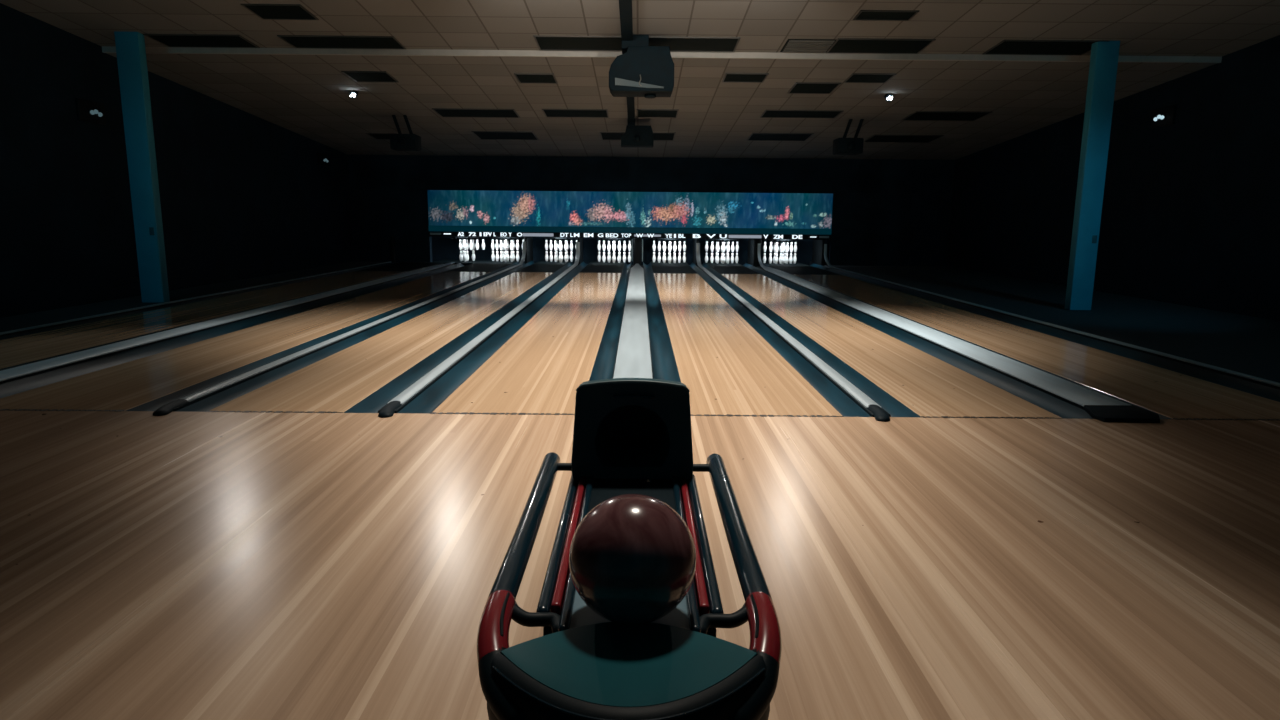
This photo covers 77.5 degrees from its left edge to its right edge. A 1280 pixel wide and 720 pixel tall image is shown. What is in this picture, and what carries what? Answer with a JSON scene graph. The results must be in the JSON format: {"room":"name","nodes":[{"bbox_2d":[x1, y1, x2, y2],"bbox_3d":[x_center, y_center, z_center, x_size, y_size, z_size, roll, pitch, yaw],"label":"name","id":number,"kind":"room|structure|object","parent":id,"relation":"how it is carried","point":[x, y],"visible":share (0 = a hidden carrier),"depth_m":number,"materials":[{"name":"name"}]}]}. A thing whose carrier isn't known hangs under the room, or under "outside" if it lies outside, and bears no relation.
{"room":"sports facility","nodes":[
{"label":"sports facility","id":0,"kind":"room"},
{"bbox_2d":[114,32,169,302],"bbox_3d":[-7.450,-2.841,11.957,0.340,3.959,0.178,0,10,0],"label":"pillar","id":1,"kind":"structure","parent":0,"point":[130,46],"depth_m":11.88,"materials":[{"name":"blue paint"}]},
{"bbox_2d":[149,227,154,234],"bbox_3d":[-7.363,-1.940,12.034,0.070,0.120,0.010,0,10,0],"label":"outlet","id":2,"kind":"object","parent":1,"relation":"attached to","point":[151,229],"depth_m":12.03,"materials":[{"name":"plastic"}]},
{"bbox_2d":[0,3,353,317],"bbox_3d":[-8.405,-3.240,11.192,0.200,5.400,28.200,0,10,0],"label":"wall","id":3,"kind":"structure","parent":0,"point":[244,195],"depth_m":12.76,"materials":[{"name":"paint"}]},
{"bbox_2d":[75,98,105,124],"bbox_3d":[-8.242,-3.748,12.045,0.122,0.320,0.600,0,10,0],"label":"wall lamp","id":4,"kind":"object","parent":3,"relation":"attached to","point":[87,110],"visible":1,"depth_m":11.98,"materials":[{"name":"black"}]},
{"bbox_2d":[318,153,327,166],"bbox_3d":[-8.254,-5.243,20.890,0.122,0.320,0.600,0,10,0],"label":"wall lamp","id":5,"kind":"object","parent":3,"relation":"attached to","point":[322,158],"visible":1,"depth_m":20.80,"materials":[{"name":"black"}]},
{"bbox_2d":[102,46,1221,62],"bbox_3d":[0.354,-4.726,12.352,17.300,0.090,0.050,0,10,0],"label":"ceiling beam","id":6,"kind":"structure","parent":3,"relation":"attached to","point":[105,49],"depth_m":12.33,"materials":[{"name":"paint"}]},
{"bbox_2d":[451,237,484,239],"bbox_3d":[-5.156,-3.645,23.784,0.998,0.090,0.880,0,10,0],"label":"pinsetter","id":7,"kind":"object","parent":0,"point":[463,238],"visible":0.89,"depth_m":23.59,"materials":[{"name":"black metal"}]},
{"bbox_2d":[469,239,472,249],"bbox_3d":[-5.005,-3.417,23.638,0.110,0.315,0.113,-2,11,-14],"label":"pin","id":8,"kind":"object","parent":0,"point":[470,244],"visible":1,"depth_m":23.60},
{"bbox_2d":[491,237,524,239],"bbox_3d":[-3.956,-3.635,23.788,0.998,0.090,0.880,0,10,0],"label":"pinsetter","id":9,"kind":"object","parent":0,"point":[501,238],"visible":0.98,"depth_m":23.60,"materials":[{"name":"black metal"}]},
{"bbox_2d":[504,240,506,250],"bbox_3d":[-3.958,-3.381,23.488,0.113,0.315,0.110,0,10,-1],"label":"pin","id":10,"kind":"object","parent":9,"relation":"hanging from","point":[505,241],"visible":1,"depth_m":23.46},
{"bbox_2d":[598,238,630,240],"bbox_3d":[-0.766,-3.610,23.796,0.998,0.090,0.880,0,10,0],"label":"pinsetter","id":11,"kind":"object","parent":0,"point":[609,239],"visible":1,"depth_m":23.61,"materials":[{"name":"black metal"}]},
{"bbox_2d":[432,231,827,264],"bbox_3d":[0.319,-4.770,25.153,17.300,3.600,0.200,0,10,0],"label":"wall","id":12,"kind":"structure","parent":0,"point":[443,248],"depth_m":25.28,"materials":[{"name":"paint"}]},
{"bbox_2d":[0,261,1279,719],"bbox_3d":[0.323,-0.593,11.579,17.300,0.200,28.000,0,10,0],"label":"floor","id":13,"kind":"structure","parent":0,"point":[173,565],"depth_m":3.31,"materials":[{"name":"brown wood"}]},
{"bbox_2d":[477,378,781,719],"bbox_3d":[-0.020,0.570,1.854,0.503,0.959,1.523,0,10,0],"label":"ball return","id":14,"kind":"object","parent":13,"relation":"on","point":[631,435],"visible":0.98,"depth_m":1.36,"materials":[{"name":"black plastic"}]},
{"bbox_2d":[571,378,692,487],"bbox_3d":[-0.020,0.159,2.300,0.317,0.300,0.500,0,10,0],"label":"hood","id":15,"kind":"object","parent":14,"relation":"attached to","point":[626,429],"depth_m":2.07,"materials":[{"name":"black plastic"}]},
{"bbox_2d":[569,494,695,624],"bbox_3d":[-0.013,0.338,1.359,0.216,0.216,0.216,-1,10,-8],"label":"ball","id":16,"kind":"object","parent":14,"relation":"on","point":[632,557],"visible":1,"depth_m":1.28,"materials":[{"name":"red plastic"}]},
{"bbox_2d":[0,409,1279,420],"bbox_3d":[-0.973,0.378,5.585,11.810,0.005,0.052,0,10,0],"label":"trim","id":17,"kind":"structure","parent":13,"relation":"on","point":[1,409],"depth_m":5.58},
{"bbox_2d":[0,0,1279,56],"bbox_3d":[0.370,-4.053,4.604,17.300,1.347,15.500,0,10,0],"label":"ceiling","id":18,"kind":"structure","parent":0,"point":[1213,28],"depth_m":10.84,"materials":[{"name":"tile"}]},
{"bbox_2d":[143,34,259,47],"bbox_3d":[-6.545,-4.777,11.948,1.400,0.065,0.630,0,10,0],"label":"ceiling panel","id":19,"kind":"object","parent":18,"relation":"attached to","point":[169,40],"visible":1,"depth_m":11.93,"materials":[{"name":"black"}]},
{"bbox_2d":[241,4,318,19],"bbox_3d":[-4.767,-4.619,10.592,0.770,0.062,0.600,0,10,0],"label":"ceiling panel","id":20,"kind":"object","parent":18,"relation":"attached to","point":[263,11],"visible":1,"depth_m":10.58,"materials":[{"name":"black"}]},
{"bbox_2d":[277,35,405,48],"bbox_3d":[-4.445,-4.760,11.954,1.700,0.065,0.630,0,10,0],"label":"ceiling panel","id":21,"kind":"object","parent":18,"relation":"attached to","point":[297,41],"visible":1,"depth_m":11.95,"materials":[{"name":"black"}]},
{"bbox_2d":[533,35,740,51],"bbox_3d":[-0.045,-4.719,11.916,3.000,0.072,0.730,0,10,0],"label":"ceiling panel","id":22,"kind":"object","parent":18,"relation":"attached to","point":[544,42],"visible":0.87,"depth_m":11.88,"materials":[{"name":"black"}]},
{"bbox_2d":[609,35,673,98],"bbox_3d":[0.022,-4.288,11.705,0.940,0.842,0.640,0,10,0],"label":"projector","id":23,"kind":"object","parent":18,"relation":"hanging from","point":[642,69],"visible":0.98,"depth_m":11.45,"materials":[{"name":"black plastic"}]},
{"bbox_2d":[780,39,836,52],"bbox_3d":[2.515,-4.699,11.949,0.720,0.070,0.660,0,10,0],"label":"ceiling vent","id":24,"kind":"object","parent":18,"relation":"in","point":[791,45],"visible":1,"depth_m":11.87,"materials":[{"name":"grey metal"}]},
{"bbox_2d":[826,38,935,53],"bbox_3d":[3.575,-4.690,11.926,1.420,0.072,0.730,0,10,0],"label":"ceiling panel","id":25,"kind":"object","parent":18,"relation":"attached to","point":[841,45],"visible":1,"depth_m":11.91,"materials":[{"name":"black"}]},
{"bbox_2d":[853,10,918,20],"bbox_3d":[3.238,-4.545,10.524,0.760,0.046,0.380,0,10,0],"label":"ceiling panel","id":26,"kind":"object","parent":18,"relation":"attached to","point":[864,15],"visible":1,"depth_m":10.53,"materials":[{"name":"black"}]},
{"bbox_2d":[856,12,915,19],"bbox_3d":[3.238,-4.549,10.524,0.710,0.034,0.330,0,10,0],"label":"diffuser","id":27,"kind":"object","parent":26,"relation":"attached to","point":[861,15],"depth_m":10.53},
{"bbox_2d":[982,40,1107,55],"bbox_3d":[6.040,-4.670,11.933,1.530,0.072,0.730,0,10,0],"label":"ceiling panel","id":28,"kind":"object","parent":18,"relation":"attached to","point":[1005,47],"visible":0.93,"depth_m":11.93,"materials":[{"name":"black"}]},
{"bbox_2d":[348,155,954,265],"bbox_3d":[0.322,-4.441,23.104,17.300,3.320,0.250,0,10,0],"label":"wall","id":29,"kind":"structure","parent":0,"point":[366,172],"depth_m":22.88,"materials":[{"name":"paint"}]},
{"bbox_2d":[427,190,832,234],"bbox_3d":[-0.279,-4.250,22.990,11.620,1.165,0.160,0,10,0],"label":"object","id":30,"kind":"object","parent":29,"relation":"attached to","point":[448,210],"visible":1,"depth_m":22.95,"materials":[{"name":"multicoloured"}]},
{"bbox_2d":[429,231,830,239],"bbox_3d":[-0.284,-3.599,23.092,11.620,0.147,0.132,0,10,0],"label":"bar","id":31,"kind":"object","parent":30,"relation":"attached to","point":[431,233],"visible":1,"depth_m":23.07,"materials":[{"name":"black"}]},
{"bbox_2d":[106,53,1216,159],"bbox_3d":[0.343,-5.442,18.589,17.300,1.125,12.480,0,10,0],"label":"ceiling","id":32,"kind":"structure","parent":0,"point":[308,96],"depth_m":15.42,"materials":[{"name":"tile"}]},
{"bbox_2d":[349,90,357,97],"bbox_3d":[-5.311,-4.939,14.808,0.130,0.164,0.160,0,10,0],"label":"spotlight","id":33,"kind":"object","parent":32,"relation":"attached to","point":[353,94],"visible":1,"depth_m":14.76,"materials":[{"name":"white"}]},
{"bbox_2d":[341,71,398,81],"bbox_3d":[-4.624,-4.864,13.698,0.750,0.070,0.700,0,10,0],"label":"ceiling panel","id":34,"kind":"object","parent":32,"relation":"attached to","point":[357,76],"visible":1,"depth_m":13.68,"materials":[{"name":"black"}]},
{"bbox_2d":[366,133,396,139],"bbox_3d":[-6.235,-5.500,19.627,0.750,0.077,0.800,0,10,0],"label":"ceiling panel","id":35,"kind":"object","parent":32,"relation":"attached to","point":[374,135],"visible":0.64,"depth_m":19.50,"materials":[{"name":"black"}]},
{"bbox_2d":[369,134,389,138],"bbox_3d":[-6.235,-5.504,19.627,0.700,0.066,0.750,0,10,0],"label":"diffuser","id":36,"kind":"object","parent":35,"relation":"attached to","point":[377,136],"depth_m":19.64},
{"bbox_2d":[390,115,420,150],"bbox_3d":[-5.029,-4.865,17.026,0.543,0.743,0.649,0,10,0],"label":"projector","id":37,"kind":"object","parent":32,"relation":"hanging from","point":[398,142],"visible":1,"depth_m":16.91,"materials":[{"name":"black plastic"}]},
{"bbox_2d":[432,108,519,117],"bbox_3d":[-3.414,-5.171,16.718,1.680,0.081,0.850,0,10,0],"label":"ceiling panel","id":38,"kind":"object","parent":32,"relation":"attached to","point":[443,112],"visible":1,"depth_m":16.72,"materials":[{"name":"black"}]},
{"bbox_2d":[471,131,538,139],"bbox_3d":[-3.255,-5.450,19.386,1.450,0.099,1.100,0,10,0],"label":"ceiling panel","id":39,"kind":"object","parent":32,"relation":"attached to","point":[482,135],"visible":1,"depth_m":19.36,"materials":[{"name":"black"}]},
{"bbox_2d":[514,73,557,83],"bbox_3d":[-1.784,-4.844,13.731,0.670,0.066,0.650,0,10,0],"label":"ceiling panel","id":40,"kind":"object","parent":32,"relation":"attached to","point":[531,78],"visible":1,"depth_m":13.72,"materials":[{"name":"black"}]},
{"bbox_2d":[542,109,608,117],"bbox_3d":[-1.334,-5.147,16.649,1.340,0.077,0.800,0,10,0],"label":"ceiling panel","id":41,"kind":"object","parent":32,"relation":"attached to","point":[572,113],"visible":1,"depth_m":16.65,"materials":[{"name":"black"}]},
{"bbox_2d":[619,0,634,121],"bbox_3d":[-0.188,-4.812,13.459,0.160,0.905,10.200,0,10,0],"label":"rail","id":42,"kind":"object","parent":32,"relation":"attached to","point":[625,6],"visible":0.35,"depth_m":10.86,"materials":[{"name":"black metal"}]},
{"bbox_2d":[621,122,653,147],"bbox_3d":[-0.058,-4.926,17.275,0.700,0.577,0.649,0,10,0],"label":"projector","id":43,"kind":"object","parent":32,"relation":"hanging from","point":[634,135],"visible":0.99,"depth_m":17.12,"materials":[{"name":"black plastic"}]},
{"bbox_2d":[600,132,675,140],"bbox_3d":[-0.054,-5.417,19.320,1.790,0.096,1.050,0,10,0],"label":"ceiling panel","id":44,"kind":"object","parent":32,"relation":"attached to","point":[658,136],"visible":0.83,"depth_m":19.25,"materials":[{"name":"black"}]},
{"bbox_2d":[637,109,678,117],"bbox_3d":[0.361,-5.128,16.604,0.850,0.077,0.800,0,10,0],"label":"ceiling panel","id":45,"kind":"object","parent":32,"relation":"attached to","point":[641,113],"visible":1,"depth_m":16.59,"materials":[{"name":"black"}]},
{"bbox_2d":[722,73,768,82],"bbox_3d":[1.781,-4.797,13.566,0.720,0.062,0.600,0,10,0],"label":"ceiling panel","id":46,"kind":"object","parent":32,"relation":"attached to","point":[728,77],"visible":1,"depth_m":13.55,"materials":[{"name":"black"}]},
{"bbox_2d":[747,133,813,140],"bbox_3d":[3.366,-5.381,19.255,1.450,0.092,1.000,0,10,0],"label":"ceiling panel","id":47,"kind":"object","parent":32,"relation":"attached to","point":[754,136],"visible":1,"depth_m":19.21,"materials":[{"name":"black"}]},
{"bbox_2d":[760,110,843,117],"bbox_3d":[3.336,-5.096,16.537,1.580,0.074,0.750,0,10,0],"label":"ceiling panel","id":48,"kind":"object","parent":32,"relation":"attached to","point":[767,113],"visible":1,"depth_m":16.50,"materials":[{"name":"black"}]},
{"bbox_2d":[787,82,840,93],"bbox_3d":[3.105,-4.859,14.268,0.790,0.077,0.800,0,10,0],"label":"ceiling panel","id":49,"kind":"object","parent":32,"relation":"attached to","point":[798,87],"visible":1,"depth_m":14.27,"materials":[{"name":"black"}]},
{"bbox_2d":[790,84,837,92],"bbox_3d":[3.105,-4.863,14.267,0.740,0.066,0.750,0,10,0],"label":"diffuser","id":50,"kind":"object","parent":49,"relation":"attached to","point":[797,88],"depth_m":14.28,"materials":[{"name":"black plastic"}]},
{"bbox_2d":[833,119,863,154],"bbox_3d":[4.494,-4.788,17.052,0.583,0.743,0.649,0,10,0],"label":"projector","id":51,"kind":"object","parent":32,"relation":"hanging from","point":[841,146],"visible":1,"depth_m":16.93,"materials":[{"name":"black plastic"}]},
{"bbox_2d":[843,73,896,82],"bbox_3d":[3.886,-4.774,13.522,0.730,0.062,0.600,0,10,0],"label":"ceiling panel","id":52,"kind":"object","parent":32,"relation":"attached to","point":[854,77],"visible":1,"depth_m":13.48,"materials":[{"name":"black"}]},
{"bbox_2d":[846,75,892,81],"bbox_3d":[3.886,-4.779,13.521,0.680,0.051,0.550,0,10,0],"label":"diffuser","id":53,"kind":"object","parent":52,"relation":"attached to","point":[852,78],"depth_m":13.53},
{"bbox_2d":[884,94,892,100],"bbox_3d":[4.579,-4.844,14.696,0.130,0.164,0.160,0,10,0],"label":"spotlight","id":54,"kind":"object","parent":32,"relation":"attached to","point":[888,97],"visible":1,"depth_m":14.65,"materials":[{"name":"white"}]},
{"bbox_2d":[863,135,943,142],"bbox_3d":[6.365,-5.367,19.363,1.650,0.092,1.000,0,10,0],"label":"ceiling panel","id":55,"kind":"object","parent":32,"relation":"attached to","point":[875,138],"visible":0.9,"depth_m":19.34,"materials":[{"name":"black"}]},
{"bbox_2d":[902,111,992,120],"bbox_3d":[6.370,-5.079,16.620,1.550,0.085,0.900,0,10,0],"label":"ceiling panel","id":56,"kind":"object","parent":32,"relation":"attached to","point":[917,115],"visible":1,"depth_m":16.62,"materials":[{"name":"black"}]},
{"bbox_2d":[653,238,685,240],"bbox_3d":[0.884,-3.596,23.801,0.998,0.090,0.880,0,10,0],"label":"pinsetter","id":57,"kind":"object","parent":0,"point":[654,239],"visible":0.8,"depth_m":23.73,"materials":[{"name":"black metal"}]},
{"bbox_2d":[706,239,738,241],"bbox_3d":[2.463,-3.584,23.805,0.998,0.090,0.880,0,10,0],"label":"pinsetter","id":58,"kind":"object","parent":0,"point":[717,240],"visible":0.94,"depth_m":23.59,"materials":[{"name":"black metal"}]},
{"bbox_2d":[763,239,796,241],"bbox_3d":[4.213,-3.570,23.810,0.998,0.090,0.880,0,10,0],"label":"pinsetter","id":59,"kind":"object","parent":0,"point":[765,240],"visible":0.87,"depth_m":23.74,"materials":[{"name":"black metal"}]},
{"bbox_2d":[775,242,778,252],"bbox_3d":[4.060,-3.344,23.663,0.113,0.315,0.110,-7,13,-36],"label":"pin","id":60,"kind":"object","parent":59,"relation":"hanging from","point":[776,246],"visible":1,"depth_m":23.62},
{"bbox_2d":[781,242,784,252],"bbox_3d":[4.212,-3.315,23.510,0.110,0.315,0.113,-1,10,-9],"label":"pin","id":61,"kind":"object","parent":59,"relation":"hanging from","point":[782,247],"visible":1,"depth_m":23.48,"materials":[{"name":"white plastic"}]},
{"bbox_2d":[785,242,788,252],"bbox_3d":[4.364,-3.341,23.663,0.110,0.315,0.113,-9,14,-43],"label":"pin","id":62,"kind":"object","parent":59,"relation":"hanging from","point":[787,243],"visible":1,"depth_m":23.63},
{"bbox_2d":[789,242,792,252],"bbox_3d":[4.517,-3.368,23.816,0.110,0.315,0.113,5,11,22],"label":"pin","id":63,"kind":"object","parent":59,"relation":"hanging from","point":[791,243],"visible":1,"depth_m":23.78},
{"bbox_2d":[1065,41,1119,309],"bbox_3d":[6.789,-2.726,11.996,0.330,3.959,0.178,0,10,0],"label":"pillar","id":64,"kind":"structure","parent":0,"point":[1104,56],"depth_m":11.92,"materials":[{"name":"blue paint"}]},
{"bbox_2d":[1092,235,1096,242],"bbox_3d":[6.877,-1.825,12.073,0.070,0.120,0.010,0,10,0],"label":"outlet","id":65,"kind":"object","parent":64,"relation":"attached to","point":[1094,237],"depth_m":12.07,"materials":[{"name":"blue plastic"}]},
{"bbox_2d":[947,35,1279,320],"bbox_3d":[9.094,-3.099,11.240,0.200,5.400,28.200,0,10,0],"label":"wall","id":66,"kind":"structure","parent":0,"point":[1190,215],"depth_m":13.69,"materials":[{"name":"paint"}]},
{"bbox_2d":[1150,105,1176,127],"bbox_3d":[8.935,-4.172,13.688,0.122,0.320,0.600,0,10,0],"label":"wall lamp","id":67,"kind":"object","parent":66,"relation":"attached to","point":[1164,116],"visible":1,"depth_m":13.63,"materials":[{"name":"black"}]},
{"bbox_3d":[-0.898,-1.178,15.496,12.590,0.140,20.080,0,10,0],"label":"floor","id":68,"kind":"structure","parent":0,"visible":0},
{"bbox_2d":[0,236,394,339],"bbox_3d":[-7.028,-1.539,14.305,0.282,0.890,17.860,0,10,0],"label":"divider","id":69,"kind":"object","parent":68,"relation":"on","point":[62,324],"visible":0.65,"depth_m":11.82,"materials":[{"name":"plastic"}]},
{"bbox_2d":[0,262,463,398],"bbox_3d":[-5.200,-1.162,14.274,0.900,0.190,17.660,0,10,0],"label":"divider","id":70,"kind":"object","parent":68,"relation":"on","point":[20,378],"visible":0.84,"depth_m":8.78,"materials":[{"name":"plastic"}]},
{"bbox_2d":[0,260,486,368],"bbox_3d":[-5.771,-1.300,15.097,2.240,0.160,19.310,0,10,0],"label":"lane","id":71,"kind":"object","parent":68,"relation":"on","point":[18,350],"visible":0.61,"depth_m":10.45,"materials":[{"name":"brown wood"}]},
{"bbox_2d":[463,251,466,261],"bbox_3d":[-5.160,-3.061,23.544,0.110,0.315,0.113,4,11,17],"label":"pin","id":72,"kind":"object","parent":71,"relation":"on","point":[465,255],"visible":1,"depth_m":23.51,"materials":[{"name":"white plastic"}]},
{"bbox_2d":[0,260,520,410],"bbox_3d":[-4.186,-1.287,15.101,1.130,0.160,19.310,0,10,0],"label":"lane","id":73,"kind":"object","parent":68,"relation":"on","point":[128,385],"visible":0.7,"depth_m":7.76,"materials":[{"name":"brown wood"}]},
{"bbox_2d":[500,251,502,261],"bbox_3d":[-4.113,-3.080,23.700,0.110,0.315,0.113,10,14,43],"label":"pin","id":74,"kind":"object","parent":73,"relation":"on","point":[501,252],"visible":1,"depth_m":23.67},
{"bbox_2d":[504,251,507,261],"bbox_3d":[-3.960,-3.052,23.547,0.113,0.315,0.110,-1,10,-11],"label":"pin","id":75,"kind":"object","parent":73,"relation":"on","point":[505,252],"visible":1,"depth_m":23.51,"materials":[{"name":"white plastic"}]},
{"bbox_3d":[-3.808,-3.078,23.700,0.110,0.315,0.113,-6,12,-34],"label":"pin","id":76,"kind":"object","parent":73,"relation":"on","visible":0},
{"bbox_2d":[510,240,512,249],"bbox_3d":[-3.805,-3.407,23.641,0.110,0.315,0.113,3,10,12],"label":"pin","id":77,"kind":"object","parent":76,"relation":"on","point":[511,241],"visible":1,"depth_m":23.61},
{"bbox_2d":[126,237,533,415],"bbox_3d":[-3.328,-1.626,14.963,0.580,0.890,19.464,0,10,0],"label":"divider","id":78,"kind":"object","parent":68,"relation":"on","point":[209,394],"visible":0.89,"depth_m":7.85,"materials":[{"name":"plastic"}]},
{"bbox_2d":[209,260,570,412],"bbox_3d":[-2.566,-1.274,15.105,0.950,0.160,19.310,0,10,0],"label":"lane","id":79,"kind":"object","parent":68,"relation":"on","point":[339,381],"visible":0.64,"depth_m":7.69,"materials":[{"name":"brown wood"}]},
{"bbox_2d":[344,238,587,417],"bbox_3d":[-1.781,-1.614,14.967,0.615,0.890,19.464,0,10,0],"label":"divider","id":80,"kind":"object","parent":68,"relation":"on","point":[423,387],"visible":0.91,"depth_m":7.93,"materials":[{"name":"plastic"}]},
{"bbox_2d":[545,237,576,239],"bbox_3d":[-2.346,-3.623,23.792,0.998,0.090,0.880,0,10,0],"label":"pinsetter","id":81,"kind":"object","parent":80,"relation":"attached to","point":[546,238],"visible":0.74,"depth_m":23.67,"materials":[{"name":"black metal"}]},
{"bbox_2d":[570,240,572,250],"bbox_3d":[-2.043,-3.420,23.798,0.110,0.315,0.113,3,11,14],"label":"pin","id":82,"kind":"object","parent":81,"relation":"hanging from","point":[571,241],"visible":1,"depth_m":23.76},
{"bbox_2d":[433,261,624,413],"bbox_3d":[-0.959,-1.261,15.110,1.035,0.160,19.310,0,10,0],"label":"lane","id":83,"kind":"object","parent":68,"relation":"on","point":[540,369],"visible":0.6,"depth_m":7.80,"materials":[{"name":"brown wood"}]},
{"bbox_2d":[589,238,680,381],"bbox_3d":[-0.051,-1.606,15.008,0.775,0.890,19.390,0,10,0],"label":"divider","id":84,"kind":"object","parent":68,"relation":"on","point":[635,342],"visible":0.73,"depth_m":9.49,"materials":[{"name":"plastic"}]},
{"bbox_2d":[650,261,841,415],"bbox_3d":[0.873,-1.247,15.115,1.079,0.160,19.310,0,10,0],"label":"lane","id":85,"kind":"object","parent":68,"relation":"on","point":[726,366],"visible":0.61,"depth_m":7.77,"materials":[{"name":"brown wood"}]},
{"bbox_2d":[663,252,665,262],"bbox_3d":[0.727,-3.041,23.713,0.110,0.315,0.113,4,11,17],"label":"pin","id":86,"kind":"object","parent":85,"relation":"on","point":[664,253],"visible":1,"depth_m":23.68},
{"bbox_2d":[689,239,919,421],"bbox_3d":[1.691,-1.586,14.977,0.551,0.890,19.464,0,10,0],"label":"divider","id":87,"kind":"object","parent":68,"relation":"on","point":[848,391],"visible":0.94,"depth_m":7.94,"materials":[{"name":"plastic"}]},
{"bbox_2d":[703,262,1060,417],"bbox_3d":[2.458,-1.234,15.119,0.990,0.160,19.310,0,10,0],"label":"lane","id":88,"kind":"object","parent":68,"relation":"on","point":[924,383],"visible":0.68,"depth_m":7.71,"materials":[{"name":"brown wood"}]},
{"bbox_2d":[721,253,724,263],"bbox_3d":[2.459,-3.000,23.565,0.110,0.315,0.113,-5,12,-28],"label":"pin","id":89,"kind":"object","parent":88,"relation":"on","point":[723,254],"visible":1,"depth_m":23.53,"materials":[{"name":"white plastic"}]},
{"bbox_2d":[743,239,1171,422],"bbox_3d":[3.349,-1.573,14.988,0.785,0.890,19.450,0,10,0],"label":"divider","id":90,"kind":"object","parent":68,"relation":"on","point":[1065,398],"visible":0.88,"depth_m":7.74,"materials":[{"name":"plastic"}]},
{"bbox_2d":[762,262,1279,419],"bbox_3d":[4.328,-1.219,15.124,1.180,0.160,19.310,0,10,0],"label":"lane","id":91,"kind":"object","parent":68,"relation":"on","point":[1171,394],"visible":0.66,"depth_m":7.87,"materials":[{"name":"brown wood"}]},
{"bbox_2d":[785,253,788,263],"bbox_3d":[4.362,-3.012,23.723,0.113,0.315,0.110,8,13,38],"label":"pin","id":92,"kind":"object","parent":91,"relation":"on","point":[786,257],"visible":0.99,"depth_m":23.68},
{"bbox_2d":[809,240,1279,401],"bbox_3d":[5.162,-1.570,15.057,0.482,0.890,19.320,0,10,0],"label":"divider","id":93,"kind":"object","parent":68,"relation":"on","point":[1261,387],"visible":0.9,"depth_m":9.22,"materials":[{"name":"plastic"}]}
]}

